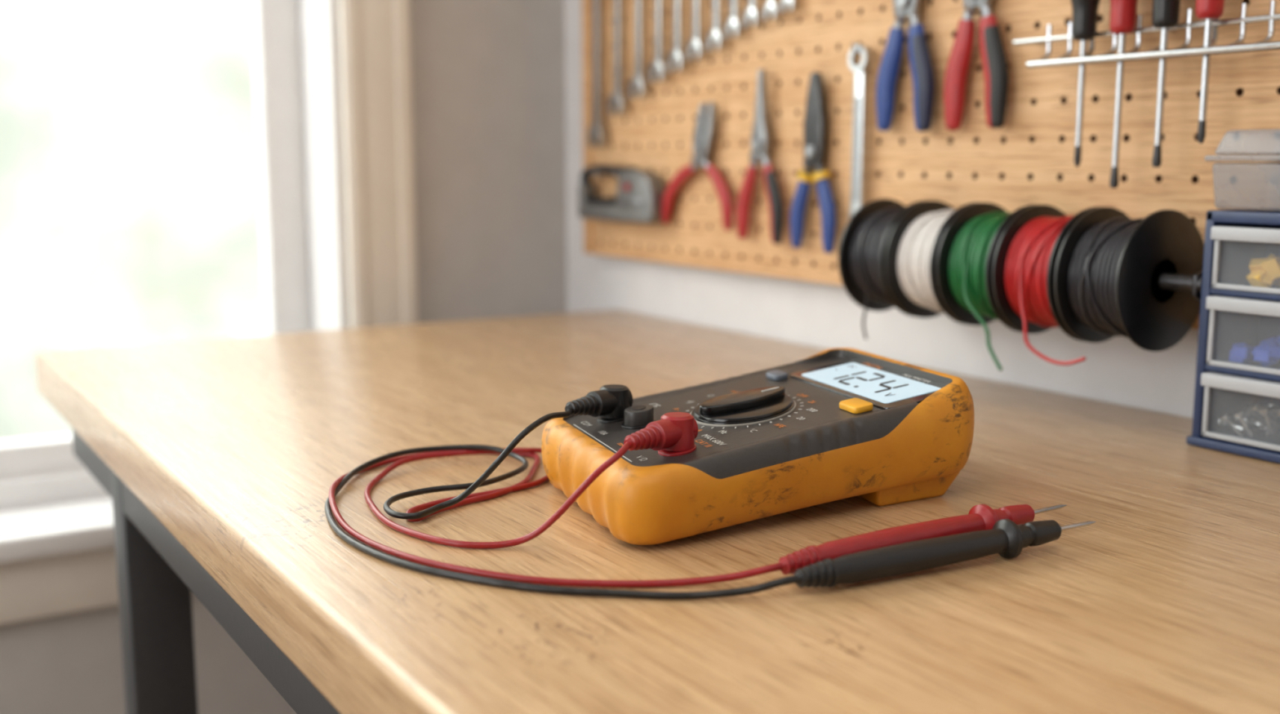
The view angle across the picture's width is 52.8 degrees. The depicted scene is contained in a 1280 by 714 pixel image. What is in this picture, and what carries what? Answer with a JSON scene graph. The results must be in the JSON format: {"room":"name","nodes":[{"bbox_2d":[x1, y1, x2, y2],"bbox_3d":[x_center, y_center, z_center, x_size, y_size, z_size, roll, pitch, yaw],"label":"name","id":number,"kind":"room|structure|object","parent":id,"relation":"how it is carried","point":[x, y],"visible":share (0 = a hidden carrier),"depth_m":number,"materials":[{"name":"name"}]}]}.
{"room":"electronics workshop","nodes":[
{"label":"electronics workshop","id":0,"kind":"room"},
{"bbox_2d":[0,0,567,713],"bbox_3d":[-1.393,-0.303,0.846,2.982,2.410,0.150,-5,10,-32],"label":"wall","id":1,"kind":"structure","parent":0,"point":[488,76],"depth_m":1.52,"materials":[{"name":"beige paint"}]},
{"bbox_2d":[0,0,417,624],"bbox_3d":[-1.102,-0.475,0.984,1.949,1.572,0.185,-5,10,-32],"label":"window","id":2,"kind":"structure","parent":1,"relation":"in","point":[333,86],"depth_m":1.45,"materials":[{"name":"white paint"}]},
{"bbox_2d":[564,0,1198,417],"bbox_3d":[0.874,-0.195,0.146,0.100,2.410,3.764,-5,10,-32],"label":"wall","id":3,"kind":"structure","parent":0,"point":[1116,371],"depth_m":1.19,"materials":[{"name":"white paint"}]},
{"bbox_2d":[582,0,1279,329],"bbox_3d":[0.240,-0.324,1.026,0.022,0.552,1.120,-5,10,-32],"label":"pegboard","id":4,"kind":"object","parent":3,"relation":"attached to","point":[1028,160],"visible":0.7,"depth_m":1.07,"materials":[{"name":"brown wood"}]},
{"bbox_2d":[586,0,607,147],"bbox_3d":[-0.049,-0.371,1.451,0.019,0.268,0.030,-5,10,-32],"label":"wrench","id":5,"kind":"object","parent":4,"relation":"hanging from","point":[597,132],"visible":1,"depth_m":1.46,"materials":[{"name":"silver metal"}]},
{"bbox_2d":[608,0,627,115],"bbox_3d":[-0.025,-0.380,1.411,0.019,0.228,0.029,-5,10,-32],"label":"wrench","id":6,"kind":"object","parent":4,"relation":"hanging from","point":[617,100],"visible":1,"depth_m":1.42,"materials":[{"name":"silver metal"}]},
{"bbox_2d":[577,164,665,223],"bbox_3d":[-0.021,-0.182,1.427,0.029,0.062,0.161,-5,10,-32],"label":"gun","id":7,"kind":"object","parent":4,"relation":"attached to","point":[638,198],"visible":1,"depth_m":1.40,"materials":[{"name":"grey metal"}]},
{"bbox_2d":[628,0,648,98],"bbox_3d":[-0.002,-0.380,1.374,0.019,0.205,0.028,-5,10,-32],"label":"wrench","id":8,"kind":"object","parent":4,"relation":"hanging from","point":[638,85],"visible":1,"depth_m":1.38,"materials":[{"name":"silver metal"}]},
{"bbox_2d":[648,0,667,83],"bbox_3d":[0.019,-0.380,1.341,0.019,0.184,0.027,-5,10,-32],"label":"wrench","id":9,"kind":"object","parent":4,"relation":"hanging from","point":[658,68],"visible":1,"depth_m":1.34,"materials":[{"name":"silver metal"}]},
{"bbox_2d":[666,0,686,72],"bbox_3d":[0.038,-0.377,1.311,0.019,0.170,0.026,-5,10,-32],"label":"wrench","id":10,"kind":"object","parent":4,"relation":"hanging from","point":[677,58],"visible":1,"depth_m":1.31,"materials":[{"name":"silver metal"}]},
{"bbox_2d":[686,0,705,61],"bbox_3d":[0.056,-0.374,1.282,0.019,0.154,0.025,-5,10,-32],"label":"wrench","id":11,"kind":"object","parent":4,"relation":"hanging from","point":[696,44],"visible":1,"depth_m":1.29,"materials":[{"name":"silver metal"}]},
{"bbox_2d":[661,102,733,231],"bbox_3d":[0.055,-0.194,1.307,0.023,0.126,0.123,-5,10,-32],"label":"pliers","id":12,"kind":"object","parent":4,"relation":"hanging from","point":[704,131],"visible":1,"depth_m":1.29,"materials":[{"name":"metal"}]},
{"bbox_2d":[706,0,725,51],"bbox_3d":[0.074,-0.370,1.254,0.019,0.142,0.024,-5,10,-32],"label":"wrench","id":13,"kind":"object","parent":4,"relation":"hanging from","point":[716,38],"visible":1,"depth_m":1.26,"materials":[{"name":"silver metal"}]},
{"bbox_2d":[724,0,742,39],"bbox_3d":[0.090,-0.369,1.229,0.022,0.126,0.017,4,10,26],"label":"wrench","id":14,"kind":"object","parent":4,"relation":"hanging from","point":[734,23],"visible":1,"depth_m":1.23,"materials":[{"name":"silver metal"}]},
{"bbox_2d":[742,0,761,28],"bbox_3d":[0.105,-0.366,1.205,0.021,0.113,0.017,4,10,23],"label":"wrench","id":15,"kind":"object","parent":4,"relation":"hanging from","point":[753,12],"visible":1,"depth_m":1.21,"materials":[{"name":"silver metal"}]},
{"bbox_2d":[736,69,783,244],"bbox_3d":[0.113,-0.189,1.216,0.023,0.162,0.070,-5,10,-32],"label":"pliers","id":16,"kind":"object","parent":4,"relation":"hanging from","point":[761,139],"visible":1,"depth_m":1.21,"materials":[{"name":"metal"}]},
{"bbox_2d":[762,0,780,21],"bbox_3d":[0.121,-0.362,1.181,0.019,0.103,0.017,3,9,20],"label":"wrench","id":17,"kind":"object","parent":4,"relation":"hanging from","point":[771,6],"visible":1,"depth_m":1.18,"materials":[{"name":"silver metal"}]},
{"bbox_2d":[780,0,797,13],"bbox_3d":[0.135,-0.358,1.160,0.016,0.092,0.018,1,9,9],"label":"wrench","id":18,"kind":"object","parent":4,"relation":"hanging from","point":[793,4],"visible":1,"depth_m":1.16,"materials":[{"name":"silver metal"}]},
{"bbox_2d":[790,71,836,253],"bbox_3d":[0.154,-0.173,1.152,0.023,0.159,0.061,-5,10,-32],"label":"pliers","id":19,"kind":"object","parent":4,"relation":"hanging from","point":[815,124],"visible":1,"depth_m":1.14,"materials":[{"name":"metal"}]},
{"bbox_2d":[848,42,872,219],"bbox_3d":[0.186,-0.180,1.103,0.019,0.175,0.024,-5,10,-32],"label":"wrench","id":20,"kind":"object","parent":4,"relation":"hanging from","point":[857,198],"visible":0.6,"depth_m":1.10,"materials":[{"name":"silver metal"}]},
{"bbox_2d":[875,0,934,131],"bbox_3d":[0.214,-0.260,1.042,0.023,0.154,0.066,-5,10,-32],"label":"pliers","id":21,"kind":"object","parent":4,"relation":"hanging from","point":[920,59],"visible":1,"depth_m":1.03,"materials":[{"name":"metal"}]},
{"bbox_2d":[943,0,1008,130],"bbox_3d":[0.255,-0.250,0.978,0.023,0.154,0.064,-5,10,-32],"label":"pliers","id":22,"kind":"object","parent":4,"relation":"hanging from","point":[993,58],"visible":1,"depth_m":0.97,"materials":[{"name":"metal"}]},
{"bbox_2d":[1013,0,1279,67],"bbox_3d":[0.345,-0.206,0.826,0.038,0.030,0.268,-5,10,-32],"label":"tool rack","id":23,"kind":"object","parent":4,"relation":"hanging from","point":[1265,44],"visible":0.96,"depth_m":0.82,"materials":[{"name":"silver metal"}]},
{"bbox_2d":[1071,0,1100,166],"bbox_3d":[0.302,-0.223,0.875,0.025,0.185,0.027,-5,10,-32],"label":"screwdriver","id":24,"kind":"object","parent":23,"relation":"in","point":[1084,12],"depth_m":0.87,"materials":[{"name":"silver metal"}]},
{"bbox_2d":[1109,0,1137,188],"bbox_3d":[0.318,-0.213,0.850,0.025,0.201,0.027,-5,10,-32],"label":"screwdriver","id":25,"kind":"object","parent":23,"relation":"in","point":[1123,13],"depth_m":0.85,"materials":[{"name":"silver metal"}]},
{"bbox_2d":[1151,0,1180,167],"bbox_3d":[0.335,-0.216,0.822,0.027,0.188,0.027,-5,10,-32],"label":"screwdriver","id":26,"kind":"object","parent":23,"relation":"in","point":[1165,13],"depth_m":0.82,"materials":[{"name":"silver metal"}]},
{"bbox_2d":[1195,0,1224,143],"bbox_3d":[0.352,-0.221,0.794,0.027,0.176,0.027,-5,10,-32],"label":"screwdriver","id":27,"kind":"object","parent":23,"relation":"in","point":[1208,11],"depth_m":0.80,"materials":[{"name":"silver metal"}]},
{"bbox_2d":[1158,270,1202,300],"bbox_3d":[0.283,-0.069,0.933,0.051,0.034,0.307,-5,10,-32],"label":"rod","id":28,"kind":"object","parent":4,"relation":"attached to","point":[1190,283],"visible":0.21,"depth_m":0.80,"materials":[{"name":"metal"}]},
{"bbox_2d":[838,198,927,339],"bbox_3d":[0.207,-0.069,1.019,0.091,0.111,0.050,-5,10,-32],"label":"spool","id":29,"kind":"object","parent":28,"relation":"on","point":[864,238],"visible":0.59,"depth_m":1.01,"materials":[{"name":"black plastic"}]},
{"bbox_2d":[884,200,979,324],"bbox_3d":[0.235,-0.072,0.973,0.091,0.091,0.050,-5,10,-32],"label":"spool","id":30,"kind":"object","parent":28,"relation":"on","point":[913,242],"visible":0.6,"depth_m":0.97,"materials":[{"name":"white plastic"}]},
{"bbox_2d":[935,202,1035,370],"bbox_3d":[0.267,-0.053,0.925,0.091,0.113,0.063,-5,10,-32],"label":"spool","id":31,"kind":"object","parent":28,"relation":"on","point":[967,246],"visible":0.52,"depth_m":0.92,"materials":[{"name":"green plastic"}]},
{"bbox_2d":[991,204,1098,365],"bbox_3d":[0.300,-0.051,0.873,0.091,0.102,0.079,-5,10,-32],"label":"spool","id":32,"kind":"object","parent":28,"relation":"on","point":[1027,251],"visible":0.6,"depth_m":0.87,"materials":[{"name":"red plastic"}]},
{"bbox_2d":[1053,207,1204,351],"bbox_3d":[0.320,-0.051,0.840,0.091,0.091,0.050,-5,10,-32],"label":"spool","id":33,"kind":"object","parent":28,"relation":"on","point":[1109,265],"visible":0.97,"depth_m":0.82,"materials":[{"name":"black plastic"}]},
{"label":"outside","id":34,"kind":"structure","parent":0,"visible":0},
{"bbox_2d":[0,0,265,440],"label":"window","id":35,"kind":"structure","parent":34,"point":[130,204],"depth_m":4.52,"materials":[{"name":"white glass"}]},
{"bbox_3d":[-0.391,1.156,-0.540,2.982,0.050,3.614,-5,10,-32],"label":"floor","id":36,"kind":"structure","parent":0,"visible":0},
{"bbox_2d":[35,309,1279,713],"bbox_3d":[0.252,0.525,0.562,0.627,0.860,2.036,-5,10,-32],"label":"workbench","id":37,"kind":"object","parent":36,"relation":"on","point":[218,460],"visible":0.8,"depth_m":0.60,"materials":[{"name":"brown wood"}]},
{"bbox_2d":[328,412,1066,587],"bbox_3d":[-0.006,0.052,0.625,0.364,0.056,0.218,6,10,32],"label":"lead","id":38,"kind":"object","parent":37,"relation":"on","point":[675,431],"visible":0.85,"depth_m":0.58,"materials":[{"name":"red plastic"}]},
{"bbox_2d":[324,384,1096,599],"bbox_3d":[-0.001,0.057,0.599,0.380,0.055,0.187,5,10,28],"label":"lead","id":39,"kind":"object","parent":37,"relation":"on","point":[1006,539],"visible":0.98,"depth_m":0.56,"materials":[{"name":"black plastic"}]},
{"bbox_2d":[541,347,974,545],"bbox_3d":[0.061,0.040,0.686,0.243,0.061,0.159,-5,10,-32],"label":"multimeter","id":40,"kind":"object","parent":37,"relation":"on","point":[836,424],"visible":0.94,"depth_m":0.64,"materials":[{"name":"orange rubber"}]},
{"bbox_2d":[1186,209,1279,463],"bbox_3d":[0.441,0.000,0.671,0.064,0.144,0.304,-5,10,-32],"label":"drawer organizer","id":41,"kind":"object","parent":37,"relation":"on","point":[1237,402],"visible":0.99,"depth_m":0.77,"materials":[{"name":"blue plastic"}]},
{"bbox_2d":[1204,128,1279,211],"bbox_3d":[0.405,-0.103,0.714,0.062,0.047,0.166,-5,10,-32],"label":"plastic storage box","id":42,"kind":"object","parent":41,"relation":"on","point":[1240,186],"visible":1,"depth_m":0.75,"materials":[{"name":"plastic"}]}
]}

